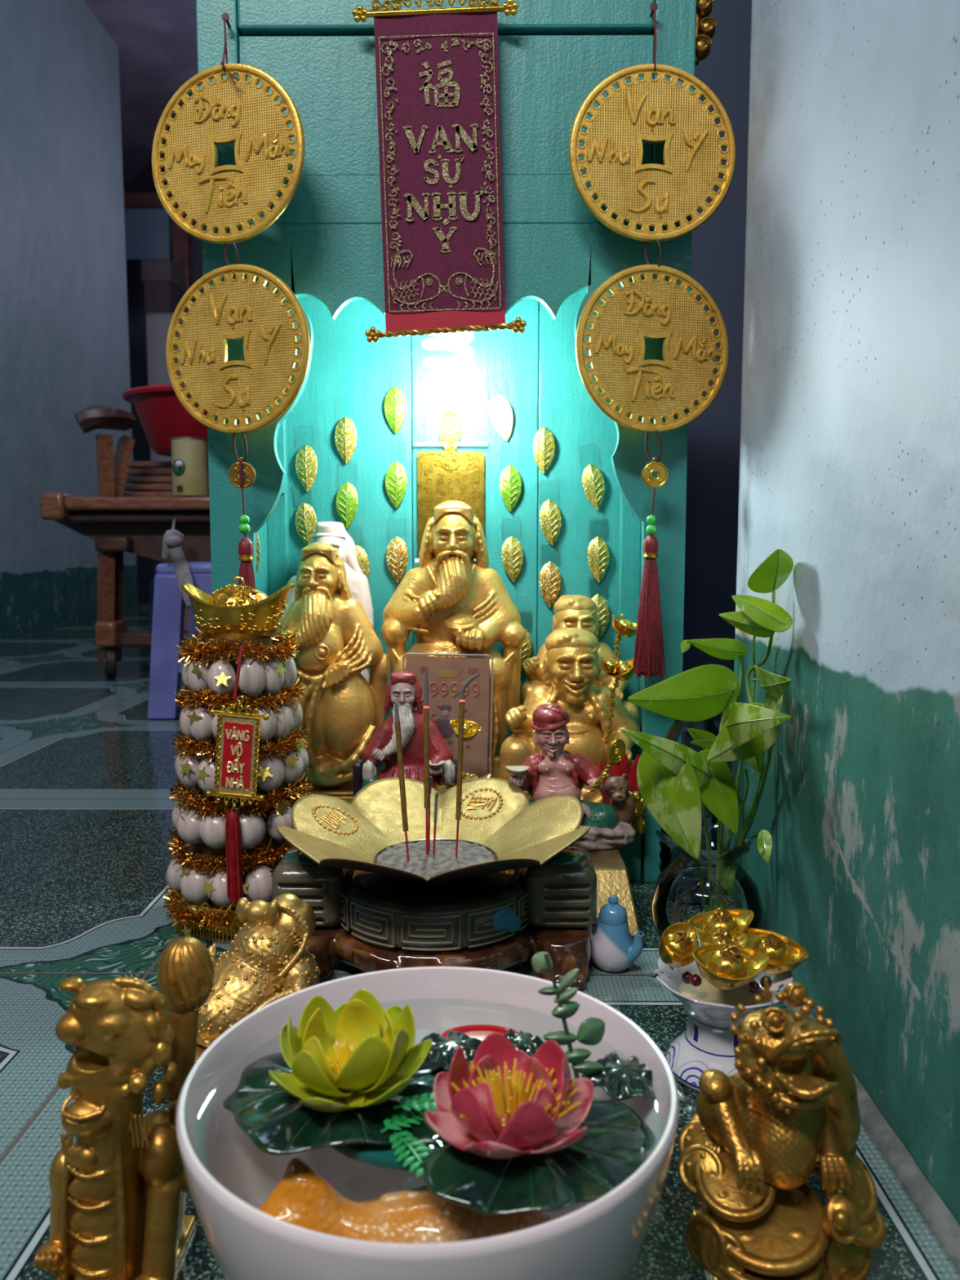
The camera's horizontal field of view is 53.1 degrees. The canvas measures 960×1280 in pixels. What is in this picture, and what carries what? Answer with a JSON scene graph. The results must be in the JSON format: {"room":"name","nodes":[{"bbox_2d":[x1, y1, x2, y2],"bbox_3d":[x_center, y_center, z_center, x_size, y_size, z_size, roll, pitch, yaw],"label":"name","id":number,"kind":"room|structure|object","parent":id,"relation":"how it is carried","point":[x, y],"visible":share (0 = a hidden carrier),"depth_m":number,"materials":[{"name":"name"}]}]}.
{"room":"home shrine room","nodes":[
{"label":"home shrine room","id":0,"kind":"room"},
{"bbox_2d":[0,0,137,639],"bbox_3d":[-1.717,-1.099,1.432,0.150,2.550,6.050,0,6,0],"label":"wall","id":1,"kind":"structure","parent":0,"point":[64,338],"depth_m":3.68,"materials":[{"name":"grey paint"}]},
{"bbox_2d":[84,0,197,191],"bbox_3d":[-1.377,-2.683,4.111,5.200,0.070,6.300,0,6,0],"label":"ceiling","id":2,"kind":"structure","parent":0,"point":[156,40],"depth_m":4.45,"materials":[{"name":"grey paint"}]},
{"bbox_2d":[123,191,193,312],"bbox_3d":[-1.841,-2.008,5.488,0.447,1.370,0.100,0,6,0],"label":"window","id":3,"kind":"structure","parent":0,"point":[147,236],"depth_m":5.44,"materials":[{"name":"blue"}]},
{"bbox_2d":[125,216,413,591],"bbox_3d":[-1.364,-1.610,6.555,5.200,2.550,0.150,0,6,0],"label":"wall","id":4,"kind":"structure","parent":0,"point":[135,284],"depth_m":6.45,"materials":[{"name":"grey paint"}]},
{"bbox_2d":[0,591,959,1279],"bbox_3d":[-1.384,0.049,3.027,5.200,0.050,9.000,0,6,0],"label":"floor","id":5,"kind":"structure","parent":0,"point":[86,778],"depth_m":0.84,"materials":[{"name":"tile"}]},
{"bbox_2d":[33,936,214,1279],"bbox_3d":[-0.157,0.211,0.428,0.066,0.143,0.068,0,6,0],"label":"figurine","id":6,"kind":"object","parent":5,"relation":"on","point":[118,1193],"visible":0.96,"depth_m":0.41,"materials":[{"name":"gold metal"}]},
{"bbox_2d":[40,404,211,678],"bbox_3d":[-0.759,-0.253,2.536,0.556,0.647,0.711,0,6,0],"label":"wooden table","id":7,"kind":"object","parent":5,"relation":"on","point":[118,522],"visible":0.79,"depth_m":2.29,"materials":[{"name":"brown wood"}]},
{"bbox_2d":[121,384,208,458],"bbox_3d":[-0.738,-0.563,2.521,0.375,0.152,0.375,0,6,0],"label":"plastic basin","id":8,"kind":"object","parent":7,"relation":"on","point":[162,415],"visible":0.29,"depth_m":2.39,"materials":[{"name":"red plastic"}]},
{"bbox_2d":[161,518,193,606],"bbox_3d":[-0.624,-0.167,1.937,0.055,0.170,0.540,-2,6,-21],"label":"strip","id":9,"kind":"object","parent":7,"relation":"hanging from","point":[172,541],"visible":0.92,"depth_m":1.72,"materials":[{"name":"grey plastic"}]},
{"bbox_2d":[170,436,208,497],"bbox_3d":[-0.674,-0.400,2.226,0.083,0.131,0.090,0,6,0],"label":"tin","id":10,"kind":"object","parent":7,"relation":"on","point":[189,461],"visible":0.99,"depth_m":2.20,"materials":[{"name":"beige metal"}]},
{"bbox_2d":[145,312,208,568],"bbox_3d":[-1.680,-1.002,5.426,0.244,1.564,0.420,0,6,0],"label":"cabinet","id":11,"kind":"object","parent":5,"relation":"on","point":[157,324],"visible":0.24,"depth_m":5.16,"materials":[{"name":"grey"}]},
{"bbox_2d":[141,259,186,313],"bbox_3d":[-1.745,-1.920,5.325,0.156,0.282,0.300,0,6,0],"label":"storage box","id":12,"kind":"object","parent":11,"relation":"on","point":[165,286],"visible":0.9,"depth_m":5.19,"materials":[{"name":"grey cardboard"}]},
{"bbox_2d":[147,561,212,719],"bbox_3d":[-0.507,-0.007,1.881,0.215,0.289,0.244,0,6,0],"label":"plastic stool","id":13,"kind":"object","parent":5,"relation":"on","point":[169,604],"visible":0.35,"depth_m":1.76,"materials":[{"name":"purple plastic"}]},
{"bbox_2d":[182,604,189,649],"bbox_3d":[-0.763,-0.093,2.558,0.082,0.324,0.081,0,6,0],"label":"clay jar","id":14,"kind":"object","parent":5,"relation":"on","point":[187,608],"visible":0.02,"depth_m":2.52,"materials":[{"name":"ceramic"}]},
{"bbox_2d":[163,576,314,943],"bbox_3d":[-0.205,0.093,0.830,0.138,0.297,0.138,2,6,16],"label":"tower","id":15,"kind":"object","parent":5,"relation":"on","point":[242,744],"visible":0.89,"depth_m":0.79,"materials":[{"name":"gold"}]},
{"bbox_2d":[169,888,243,943],"bbox_3d":[-0.206,0.225,0.843,0.128,0.032,0.128,0,6,0],"label":"tinsel garland","id":16,"kind":"object","parent":15,"relation":"on","point":[211,912],"depth_m":0.79,"materials":[{"name":"gold metal"}]},
{"bbox_2d":[195,893,320,1062],"bbox_3d":[-0.151,0.218,0.631,0.107,0.088,0.092,0,6,0],"label":"figurine","id":17,"kind":"object","parent":5,"relation":"on","point":[264,963],"visible":0.6,"depth_m":0.62,"materials":[{"name":"gold metal"}]},
{"bbox_2d":[175,966,679,1279],"bbox_3d":[-0.021,0.232,0.406,0.203,0.104,0.203,0,6,0],"label":"bowl","id":18,"kind":"object","parent":5,"relation":"on","point":[228,1178],"visible":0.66,"depth_m":0.40,"materials":[{"name":"white ceramic"}]},
{"bbox_2d":[257,1157,552,1244],"bbox_3d":[-0.030,0.241,0.382,0.125,0.058,0.046,0,6,0],"label":"figurine","id":19,"kind":"object","parent":18,"relation":"in","point":[304,1198],"visible":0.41,"depth_m":0.38,"materials":[{"name":"orange paint"}]},
{"bbox_3d":[-0.020,0.196,0.402,0.193,0.002,0.193,0,6,0],"label":"water","id":20,"kind":"object","parent":18,"relation":"in","visible":0},
{"bbox_2d":[222,988,448,1155],"bbox_3d":[-0.060,0.178,0.415,0.100,0.039,0.084,-2,6,-17],"label":"lotus","id":21,"kind":"object","parent":20,"relation":"on","point":[335,1078],"visible":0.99,"depth_m":0.40,"materials":[{"name":"yellow plastic"}]},
{"bbox_2d":[380,1101,435,1133],"bbox_3d":[-0.028,0.195,0.394,0.031,0.003,0.015,-5,7,-39],"label":"fern sprig","id":22,"kind":"object","parent":21,"relation":"on","point":[403,1115],"visible":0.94,"depth_m":0.39,"materials":[{"name":"green plastic"}]},
{"bbox_2d":[331,1132,422,1171],"bbox_3d":[-0.016,0.207,0.402,0.100,0.012,0.056,0,6,0],"label":"leaf","id":23,"kind":"object","parent":20,"relation":"in","point":[378,1155],"visible":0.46,"depth_m":0.38,"materials":[{"name":"teal"}]},
{"bbox_2d":[389,1130,431,1177],"bbox_3d":[-0.027,0.198,0.373,0.015,0.003,0.031,-3,7,-30],"label":"fern sprig","id":24,"kind":"object","parent":20,"relation":"on","point":[402,1155],"visible":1,"depth_m":0.37,"materials":[{"name":"green plastic"}]},
{"bbox_2d":[420,1030,482,1072],"bbox_3d":[-0.014,0.192,0.443,0.033,0.014,0.035,0,6,0],"label":"lily leaf","id":25,"kind":"object","parent":20,"relation":"on","point":[442,1051],"visible":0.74,"depth_m":0.44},
{"bbox_2d":[440,1024,519,1040],"bbox_3d":[0.001,0.190,0.457,0.040,0.004,0.024,0,6,0],"label":"float","id":26,"kind":"object","parent":20,"relation":"on","point":[480,1032],"visible":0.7,"depth_m":0.46,"materials":[{"name":"red plastic"}]},
{"bbox_2d":[503,1028,544,1057],"bbox_3d":[0.020,0.191,0.447,0.020,0.014,0.026,-3,6,-24],"label":"lily leaf","id":27,"kind":"object","parent":20,"relation":"on","point":[526,1042],"visible":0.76,"depth_m":0.45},
{"bbox_2d":[409,1031,655,1215],"bbox_3d":[0.021,0.182,0.379,0.098,0.039,0.085,0,6,0],"label":"lotus","id":28,"kind":"object","parent":20,"relation":"on","point":[511,1131],"visible":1,"depth_m":0.36,"materials":[{"name":"pink plastic"}]},
{"bbox_2d":[393,1092,438,1111],"bbox_3d":[-0.020,0.189,0.394,0.031,0.003,0.015,-1,6,-10],"label":"fern sprig","id":29,"kind":"object","parent":28,"relation":"on","point":[423,1098],"visible":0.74,"depth_m":0.39,"materials":[{"name":"green plastic"}]},
{"bbox_2d":[531,951,604,1078],"bbox_3d":[0.038,0.168,0.418,0.033,0.067,0.006,0,6,-2],"label":"eucalyptus sprig","id":30,"kind":"object","parent":20,"relation":"in","point":[591,1031],"visible":0.92,"depth_m":0.42,"materials":[{"name":"green plant"}]},
{"bbox_2d":[581,1051,656,1100],"bbox_3d":[0.064,0.194,0.423,0.036,0.014,0.033,4,7,33],"label":"lily leaf","id":31,"kind":"object","parent":20,"relation":"on","point":[621,1079],"visible":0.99,"depth_m":0.42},
{"bbox_2d":[271,845,596,990],"bbox_3d":[-0.035,0.207,0.759,0.248,0.086,0.165,0,6,0],"label":"incense burner","id":32,"kind":"object","parent":5,"relation":"on","point":[369,922],"visible":0.74,"depth_m":0.71,"materials":[{"name":"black ceramic"}]},
{"bbox_2d":[276,777,590,885],"bbox_3d":[-0.035,0.159,0.755,0.236,0.048,0.236,0,6,0],"label":"dish","id":33,"kind":"object","parent":32,"relation":"on","point":[500,829],"visible":0.98,"depth_m":0.79,"materials":[{"name":"gold metal"}]},
{"bbox_2d":[395,702,408,860],"bbox_3d":[-0.060,0.109,0.737,0.010,0.124,0.004,0,6,0],"label":"incense stick","id":34,"kind":"object","parent":33,"relation":"in","point":[397,726],"visible":1,"depth_m":0.73,"materials":[{"name":"red wood"}]},
{"bbox_2d":[423,671,429,854],"bbox_3d":[-0.042,0.097,0.749,0.004,0.145,0.005,0,6,0],"label":"incense stick","id":35,"kind":"object","parent":33,"relation":"in","point":[426,718],"visible":1,"depth_m":0.75,"materials":[{"name":"red wood"}]},
{"bbox_2d":[427,776,432,851],"bbox_3d":[-0.040,0.138,0.760,0.004,0.061,0.003,0,6,0],"label":"incense stick","id":36,"kind":"object","parent":33,"relation":"in","point":[430,777],"visible":1,"depth_m":0.76,"materials":[{"name":"red wood"}]},
{"bbox_2d":[432,791,439,855],"bbox_3d":[-0.035,0.144,0.753,0.005,0.051,0.004,0,6,0],"label":"incense stick","id":37,"kind":"object","parent":33,"relation":"in","point":[437,793],"visible":1,"depth_m":0.75,"materials":[{"name":"red wood"}]},
{"bbox_2d":[455,672,479,857],"bbox_3d":[-0.010,0.098,0.741,0.019,0.146,0.005,0,6,0],"label":"incense stick","id":38,"kind":"object","parent":33,"relation":"in","point":[461,709],"visible":1,"depth_m":0.74,"materials":[{"name":"red wood"}]},
{"bbox_2d":[298,920,591,990],"bbox_3d":[-0.035,0.234,0.762,0.237,0.032,0.165,0,6,0],"label":"stand","id":39,"kind":"object","parent":5,"relation":"on","point":[567,943],"depth_m":0.70,"materials":[{"name":"brown wood"}]},
{"bbox_2d":[195,0,696,881],"bbox_3d":[-0.030,-0.233,0.985,0.463,0.916,0.234,0,6,0],"label":"altar","id":40,"kind":"object","parent":5,"relation":"on","point":[326,246],"visible":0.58,"depth_m":0.89,"materials":[{"name":"teal paint"}]},
{"bbox_2d":[151,17,310,588],"bbox_3d":[-0.213,-0.276,0.842,0.149,0.529,0.032,2,6,21],"label":"charm","id":41,"kind":"object","parent":40,"relation":"hanging from","point":[232,109],"visible":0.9,"depth_m":0.83,"materials":[{"name":"gold metal"}]},
{"bbox_2d":[256,532,260,575],"bbox_3d":[-0.235,-0.104,1.006,0.008,0.074,0.025,0,6,0],"label":"charm","id":42,"kind":"object","parent":40,"relation":"attached to","point":[258,548],"visible":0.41,"depth_m":1.01,"materials":[{"name":"gold metal"}]},
{"bbox_2d":[293,484,316,546],"bbox_3d":[-0.198,-0.141,1.087,0.027,0.075,0.008,0,6,0],"label":"charm","id":43,"kind":"object","parent":40,"relation":"attached to","point":[305,518],"visible":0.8,"depth_m":1.09,"materials":[{"name":"gold metal"}]},
{"bbox_2d":[295,425,317,491],"bbox_3d":[-0.196,-0.204,1.081,0.025,0.074,0.008,-1,6,0],"label":"leaf","id":44,"kind":"object","parent":40,"relation":"attached to","point":[306,462],"visible":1,"depth_m":1.08,"materials":[{"name":"gold metal"}]},
{"bbox_2d":[276,521,373,759],"bbox_3d":[-0.170,0.012,1.067,0.107,0.286,0.059,0,6,0],"label":"statue","id":45,"kind":"object","parent":40,"relation":"on","point":[335,534],"visible":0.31,"depth_m":1.05,"materials":[{"name":"beige"}]},
{"bbox_2d":[309,521,362,573],"bbox_3d":[-0.161,-0.095,1.058,0.056,0.072,0.049,4,7,37],"label":"hood","id":46,"kind":"object","parent":45,"relation":"attached to","point":[335,534],"depth_m":1.04,"materials":[{"name":"beige ceramic"}]},
{"bbox_2d":[273,542,388,804],"bbox_3d":[-0.154,0.038,0.986,0.117,0.276,0.074,0,6,0],"label":"statue","id":47,"kind":"object","parent":40,"relation":"on","point":[342,712],"visible":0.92,"depth_m":0.97,"materials":[{"name":"gold metal"}]},
{"bbox_2d":[334,396,356,463],"bbox_3d":[-0.151,-0.235,1.077,0.025,0.074,0.008,0,6,0],"label":"charm","id":48,"kind":"object","parent":40,"relation":"attached to","point":[345,433],"visible":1,"depth_m":1.08,"materials":[{"name":"gold metal"}]},
{"bbox_2d":[336,462,358,528],"bbox_3d":[-0.150,-0.163,1.085,0.025,0.074,0.008,0,6,0],"label":"leaf","id":49,"kind":"object","parent":40,"relation":"attached to","point":[347,500],"visible":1,"depth_m":1.08,"materials":[{"name":"metal"}]},
{"bbox_2d":[344,524,369,579],"bbox_3d":[-0.140,-0.094,1.091,0.029,0.075,0.008,0,6,0],"label":"charm","id":50,"kind":"object","parent":40,"relation":"attached to","point":[362,557],"visible":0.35,"depth_m":1.09,"materials":[{"name":"gold metal"}]},
{"bbox_2d":[383,366,406,433],"bbox_3d":[-0.095,-0.268,1.074,0.025,0.074,0.008,0,6,0],"label":"leaf","id":51,"kind":"object","parent":40,"relation":"attached to","point":[395,404],"visible":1,"depth_m":1.07,"materials":[{"name":"metal"}]},
{"bbox_2d":[385,442,407,508],"bbox_3d":[-0.094,-0.186,1.082,0.025,0.074,0.008,1,6,0],"label":"leaf","id":52,"kind":"object","parent":40,"relation":"attached to","point":[396,477],"visible":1,"depth_m":1.08,"materials":[{"name":"metal"}]},
{"bbox_2d":[386,517,408,582],"bbox_3d":[-0.094,-0.102,1.090,0.025,0.074,0.008,0,6,0],"label":"charm","id":53,"kind":"object","parent":40,"relation":"attached to","point":[397,553],"visible":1,"depth_m":1.09,"materials":[{"name":"gold metal"}]},
{"bbox_2d":[352,670,457,796],"bbox_3d":[-0.071,0.103,0.931,0.104,0.146,0.054,0,6,0],"label":"figurine","id":54,"kind":"object","parent":40,"relation":"on","point":[403,688],"visible":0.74,"depth_m":0.93,"materials":[{"name":"red ceramic"}]},
{"bbox_2d":[384,670,422,713],"bbox_3d":[-0.074,0.050,0.936,0.038,0.042,0.033,0,6,0],"label":"hood","id":55,"kind":"object","parent":54,"relation":"attached to","point":[403,688],"depth_m":0.92,"materials":[{"name":"red ceramic"}]},
{"bbox_2d":[351,0,526,342],"bbox_3d":[-0.035,-0.414,0.846,0.162,0.300,0.007,-2,6,0],"label":"scroll","id":56,"kind":"object","parent":40,"relation":"attached to","point":[437,69],"visible":1,"depth_m":0.85,"materials":[{"name":"fabric"}]},
{"bbox_2d":[402,653,493,777],"bbox_3d":[-0.035,0.094,0.989,0.097,0.162,0.013,0,6,0],"label":"card","id":57,"kind":"object","parent":40,"relation":"on","point":[446,676],"visible":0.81,"depth_m":0.99,"materials":[{"name":"brown"}]},
{"bbox_2d":[450,719,480,741],"bbox_3d":[-0.013,0.088,0.932,0.030,0.022,0.020,1,6,9],"label":"gold ingot","id":58,"kind":"object","parent":57,"relation":"attached to","point":[471,729],"visible":0.81,"depth_m":0.93,"materials":[{"name":"plastic"}]},
{"bbox_2d":[422,331,473,413],"bbox_3d":[-0.032,-0.330,0.957,0.051,0.205,0.051,0,6,0],"label":"light bulb","id":59,"kind":"object","parent":40,"relation":"hanging from","point":[457,363],"visible":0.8,"depth_m":0.95,"materials":[{"name":"white glass"}]},
{"bbox_2d":[429,331,470,337],"bbox_3d":[-0.032,-0.369,0.953,0.044,0.125,0.044,0,6,0],"label":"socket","id":60,"kind":"object","parent":59,"relation":"attached to","point":[465,334],"depth_m":0.97,"materials":[{"name":"white plastic"}]},
{"bbox_2d":[439,390,461,457],"bbox_3d":[-0.034,-0.242,1.076,0.025,0.074,0.008,0,6,0],"label":"leaf","id":61,"kind":"object","parent":40,"relation":"attached to","point":[450,428],"visible":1,"depth_m":1.08,"materials":[{"name":"gold metal"}]},
{"bbox_2d":[413,442,487,562],"bbox_3d":[-0.033,-0.156,1.085,0.082,0.140,0.004,0,6,0],"label":"plaque","id":62,"kind":"object","parent":40,"relation":"attached to","point":[442,477],"visible":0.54,"depth_m":1.08,"materials":[{"name":"plastic"}]},
{"bbox_2d":[380,500,526,777],"bbox_3d":[-0.028,0.001,1.026,0.153,0.296,0.089,0,6,0],"label":"statue","id":63,"kind":"object","parent":40,"relation":"on","point":[452,602],"visible":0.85,"depth_m":1.00,"materials":[{"name":"gold metal"}]},
{"bbox_2d":[435,771,491,795],"bbox_3d":[-0.021,0.154,0.938,0.064,0.054,0.032,-1,6,-6],"label":"gold ingot","id":64,"kind":"object","parent":40,"relation":"in","point":[466,776],"visible":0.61,"depth_m":0.93,"materials":[{"name":"plastic"}]},
{"bbox_2d":[484,373,513,440],"bbox_3d":[0.021,-0.261,1.074,0.032,0.074,0.008,0,6,0],"label":"charm","id":65,"kind":"object","parent":40,"relation":"hanging from","point":[500,410],"visible":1,"depth_m":1.07,"materials":[{"name":"white metal"}]},
{"bbox_2d":[499,444,521,511],"bbox_3d":[0.034,-0.182,1.082,0.025,0.074,0.008,-1,6,0],"label":"charm","id":66,"kind":"object","parent":40,"relation":"attached to","point":[510,482],"visible":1,"depth_m":1.08,"materials":[{"name":"metal"}]},
{"bbox_2d":[501,516,523,582],"bbox_3d":[0.037,-0.103,1.090,0.025,0.074,0.008,0,6,0],"label":"charm","id":67,"kind":"object","parent":40,"relation":"attached to","point":[512,553],"visible":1,"depth_m":1.09,"materials":[{"name":"gold metal"}]},
{"bbox_2d":[519,608,532,671],"bbox_3d":[0.047,0.001,1.100,0.025,0.074,0.008,0,6,0],"label":"charm","id":68,"kind":"object","parent":40,"relation":"attached to","point":[526,647],"visible":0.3,"depth_m":1.10,"materials":[{"name":"gold metal"}]},
{"bbox_2d":[533,407,555,473],"bbox_3d":[0.072,-0.224,1.077,0.025,0.074,0.008,0,6,0],"label":"charm","id":69,"kind":"object","parent":40,"relation":"attached to","point":[544,442],"visible":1,"depth_m":1.08,"materials":[{"name":"gold metal"}]},
{"bbox_2d":[538,542,560,607],"bbox_3d":[0.080,-0.074,1.092,0.025,0.074,0.008,0,6,0],"label":"charm","id":70,"kind":"object","parent":40,"relation":"attached to","point":[549,580],"visible":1,"depth_m":1.09,"materials":[{"name":"gold metal"}]},
{"bbox_2d":[538,479,561,545],"bbox_3d":[0.079,-0.144,1.085,0.027,0.075,0.008,0,6,0],"label":"charm","id":71,"kind":"object","parent":40,"relation":"attached to","point":[550,517],"visible":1,"depth_m":1.08,"materials":[{"name":"gold metal"}]},
{"bbox_2d":[498,627,639,804],"bbox_3d":[0.087,0.083,0.976,0.171,0.189,0.082,0,6,0],"label":"statue","id":72,"kind":"object","parent":40,"relation":"on","point":[571,663],"visible":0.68,"depth_m":0.96,"materials":[{"name":"gold metal"}]},
{"bbox_2d":[520,595,639,721],"bbox_3d":[0.100,0.036,1.066,0.150,0.172,0.073,0,6,0],"label":"statue","id":73,"kind":"object","parent":40,"relation":"in","point":[579,611],"visible":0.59,"depth_m":1.05,"materials":[{"name":"gold metal"}]},
{"bbox_2d":[577,443,604,510],"bbox_3d":[0.125,-0.184,1.081,0.031,0.075,0.008,0,6,0],"label":"charm","id":74,"kind":"object","parent":40,"relation":"attached to","point":[593,480],"visible":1,"depth_m":1.08,"materials":[{"name":"gold metal"}]},
{"bbox_2d":[587,574,608,639],"bbox_3d":[0.135,-0.037,1.096,0.025,0.074,0.008,0,6,0],"label":"charm","id":75,"kind":"object","parent":40,"relation":"attached to","point":[602,614],"visible":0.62,"depth_m":1.09,"materials":[{"name":"gold metal"}]},
{"bbox_2d":[586,516,609,582],"bbox_3d":[0.134,-0.102,1.089,0.025,0.074,0.008,0,6,0],"label":"charm","id":76,"kind":"object","parent":40,"relation":"attached to","point":[598,556],"visible":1,"depth_m":1.09,"materials":[{"name":"gold metal"}]},
{"bbox_2d":[600,613,636,743],"bbox_3d":[0.137,0.038,0.927,0.044,0.127,0.024,0,6,0],"label":"branch","id":77,"kind":"object","parent":40,"relation":"attached to","point":[619,670],"visible":0.96,"depth_m":0.92,"materials":[{"name":"gold metal"}]},
{"bbox_2d":[598,752,639,804],"bbox_3d":[0.141,0.144,0.932,0.055,0.074,0.011,2,6,18],"label":"ornament","id":78,"kind":"object","parent":40,"relation":"on","point":[624,767],"visible":0.25,"depth_m":0.93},
{"bbox_2d":[568,7,736,679],"bbox_3d":[0.151,-0.256,0.847,0.148,0.585,0.031,-1,6,-14],"label":"charm","id":79,"kind":"object","parent":40,"relation":"hanging from","point":[649,110],"visible":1,"depth_m":0.83,"materials":[{"name":"gold metal"}]},
{"bbox_2d":[695,0,717,66],"bbox_3d":[0.203,-0.564,0.877,0.024,0.071,0.021,0,6,0],"label":"scroll ornament","id":80,"kind":"object","parent":40,"relation":"attached to","point":[705,27],"visible":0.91,"depth_m":0.87,"materials":[{"name":"gold metal"}]},
{"bbox_2d":[586,894,644,972],"bbox_3d":[0.103,0.223,0.737,0.042,0.056,0.036,0,6,0],"label":"teapot","id":81,"kind":"object","parent":5,"relation":"on","point":[613,947],"visible":1,"depth_m":0.73,"materials":[{"name":"blue ceramic"}]},
{"bbox_2d":[586,848,644,945],"bbox_3d":[0.090,0.215,0.848,0.087,0.052,0.145,0,6,0],"label":"bar","id":82,"kind":"object","parent":5,"relation":"on","point":[611,872],"visible":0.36,"depth_m":0.80,"materials":[{"name":"metal"}]},
{"bbox_2d":[505,702,635,850],"bbox_3d":[0.084,0.123,0.877,0.118,0.131,0.067,1,6,5],"label":"figurine","id":83,"kind":"object","parent":82,"relation":"on","point":[553,771],"visible":0.71,"depth_m":0.86,"materials":[{"name":"red"}]},
{"bbox_2d":[629,791,647,836],"bbox_3d":[0.142,0.162,0.898,0.029,0.045,0.014,0,6,-4],"label":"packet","id":84,"kind":"object","parent":83,"relation":"on","point":[638,824],"visible":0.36,"depth_m":0.90,"materials":[{"name":"gold metal"}]},
{"bbox_2d":[658,718,724,902],"bbox_3d":[0.195,0.136,0.879,0.058,0.198,0.058,0,6,0],"label":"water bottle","id":85,"kind":"object","parent":5,"relation":"on","point":[665,853],"visible":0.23,"depth_m":0.89,"materials":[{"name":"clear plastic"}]},
{"bbox_2d":[619,548,793,923],"bbox_3d":[0.168,0.085,0.708,0.113,0.303,0.120,2,6,16],"label":"pothos plant","id":86,"kind":"object","parent":5,"relation":"on","point":[674,780],"visible":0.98,"depth_m":0.70,"materials":[{"name":"green plant"}]},
{"bbox_2d":[651,825,763,946],"bbox_3d":[0.178,0.200,0.755,0.086,0.100,0.086,0,6,0],"label":"glass vase","id":87,"kind":"object","parent":5,"relation":"on","point":[683,863],"visible":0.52,"depth_m":0.77,"materials":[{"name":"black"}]},
{"bbox_2d":[653,957,793,1091],"bbox_3d":[0.149,0.235,0.593,0.085,0.061,0.082,0,6,0],"label":"pedestal bowl","id":88,"kind":"object","parent":5,"relation":"on","point":[707,1042],"visible":0.59,"depth_m":0.58,"materials":[{"name":"white ceramic"}]},
{"bbox_2d":[657,922,697,968],"bbox_3d":[0.119,0.187,0.582,0.022,0.022,0.037,4,7,32],"label":"gold ingot","id":89,"kind":"object","parent":88,"relation":"on","point":[677,944],"visible":0.99,"depth_m":0.58,"materials":[{"name":"plastic"}]},
{"bbox_2d":[681,970,692,984],"bbox_3d":[0.125,0.203,0.578,0.007,0.008,0.007,0,6,0],"label":"berry","id":90,"kind":"object","parent":88,"relation":"on","point":[686,976],"visible":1,"depth_m":0.58,"materials":[{"name":"red food"}]},
{"bbox_2d":[689,973,702,986],"bbox_3d":[0.128,0.202,0.570,0.007,0.008,0.007,0,6,0],"label":"berry","id":91,"kind":"object","parent":88,"relation":"on","point":[695,980],"visible":1,"depth_m":0.57,"materials":[{"name":"red food"}]},
{"bbox_2d":[687,907,754,939],"bbox_3d":[0.151,0.180,0.604,0.043,0.025,0.027,0,6,-5],"label":"gold ingot","id":92,"kind":"object","parent":88,"relation":"on","point":[733,919],"visible":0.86,"depth_m":0.60,"materials":[{"name":"plastic"}]},
{"bbox_2d":[699,928,748,946],"bbox_3d":[0.146,0.183,0.579,0.032,0.020,0.019,-1,6,-14],"label":"gold ingot","id":93,"kind":"object","parent":88,"relation":"on","point":[722,935],"visible":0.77,"depth_m":0.58,"materials":[{"name":"plastic"}]},
{"bbox_2d":[691,943,769,990],"bbox_3d":[0.144,0.188,0.556,0.046,0.026,0.027,-1,6,-7],"label":"gold ingot","id":94,"kind":"object","parent":88,"relation":"on","point":[726,966],"visible":1,"depth_m":0.55,"materials":[{"name":"plastic"}]},
{"bbox_2d":[747,980,759,994],"bbox_3d":[0.162,0.205,0.567,0.007,0.008,0.007,0,6,0],"label":"berry","id":95,"kind":"object","parent":88,"relation":"on","point":[753,987],"visible":1,"depth_m":0.56,"materials":[{"name":"red food"}]},
{"bbox_2d":[760,975,772,987],"bbox_3d":[0.172,0.205,0.577,0.007,0.008,0.007,0,6,0],"label":"berry","id":96,"kind":"object","parent":88,"relation":"on","point":[769,980],"visible":0.66,"depth_m":0.58,"materials":[{"name":"red food"}]},
{"bbox_2d":[744,927,808,974],"bbox_3d":[0.180,0.192,0.593,0.044,0.026,0.027,3,6,28],"label":"gold ingot","id":97,"kind":"object","parent":88,"relation":"on","point":[784,953],"visible":0.84,"depth_m":0.59,"materials":[{"name":"plastic"}]},
{"bbox_2d":[677,977,886,1279],"bbox_3d":[0.135,0.214,0.424,0.090,0.138,0.073,-1,6,-5],"label":"figurine","id":98,"kind":"object","parent":5,"relation":"on","point":[789,1113],"visible":1,"depth_m":0.41,"materials":[{"name":"gold metal"}]},
{"bbox_2d":[536,0,751,720],"bbox_3d":[0.660,-1.125,1.693,1.100,2.550,0.100,0,6,0],"label":"wall","id":99,"kind":"structure","parent":0,"point":[718,244],"depth_m":1.71,"materials":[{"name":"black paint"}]},
{"bbox_2d":[728,0,959,1225],"bbox_3d":[0.411,-0.955,-0.005,0.378,2.550,1.585,0,6,0],"label":"wall","id":100,"kind":"structure","parent":0,"point":[850,447],"depth_m":0.56,"materials":[{"name":"white paint"}]},
{"bbox_2d":[728,897,959,1275],"bbox_3d":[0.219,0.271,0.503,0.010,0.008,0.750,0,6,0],"label":"baseboard","id":101,"kind":"structure","parent":100,"relation":"attached to","point":[937,1215],"depth_m":0.49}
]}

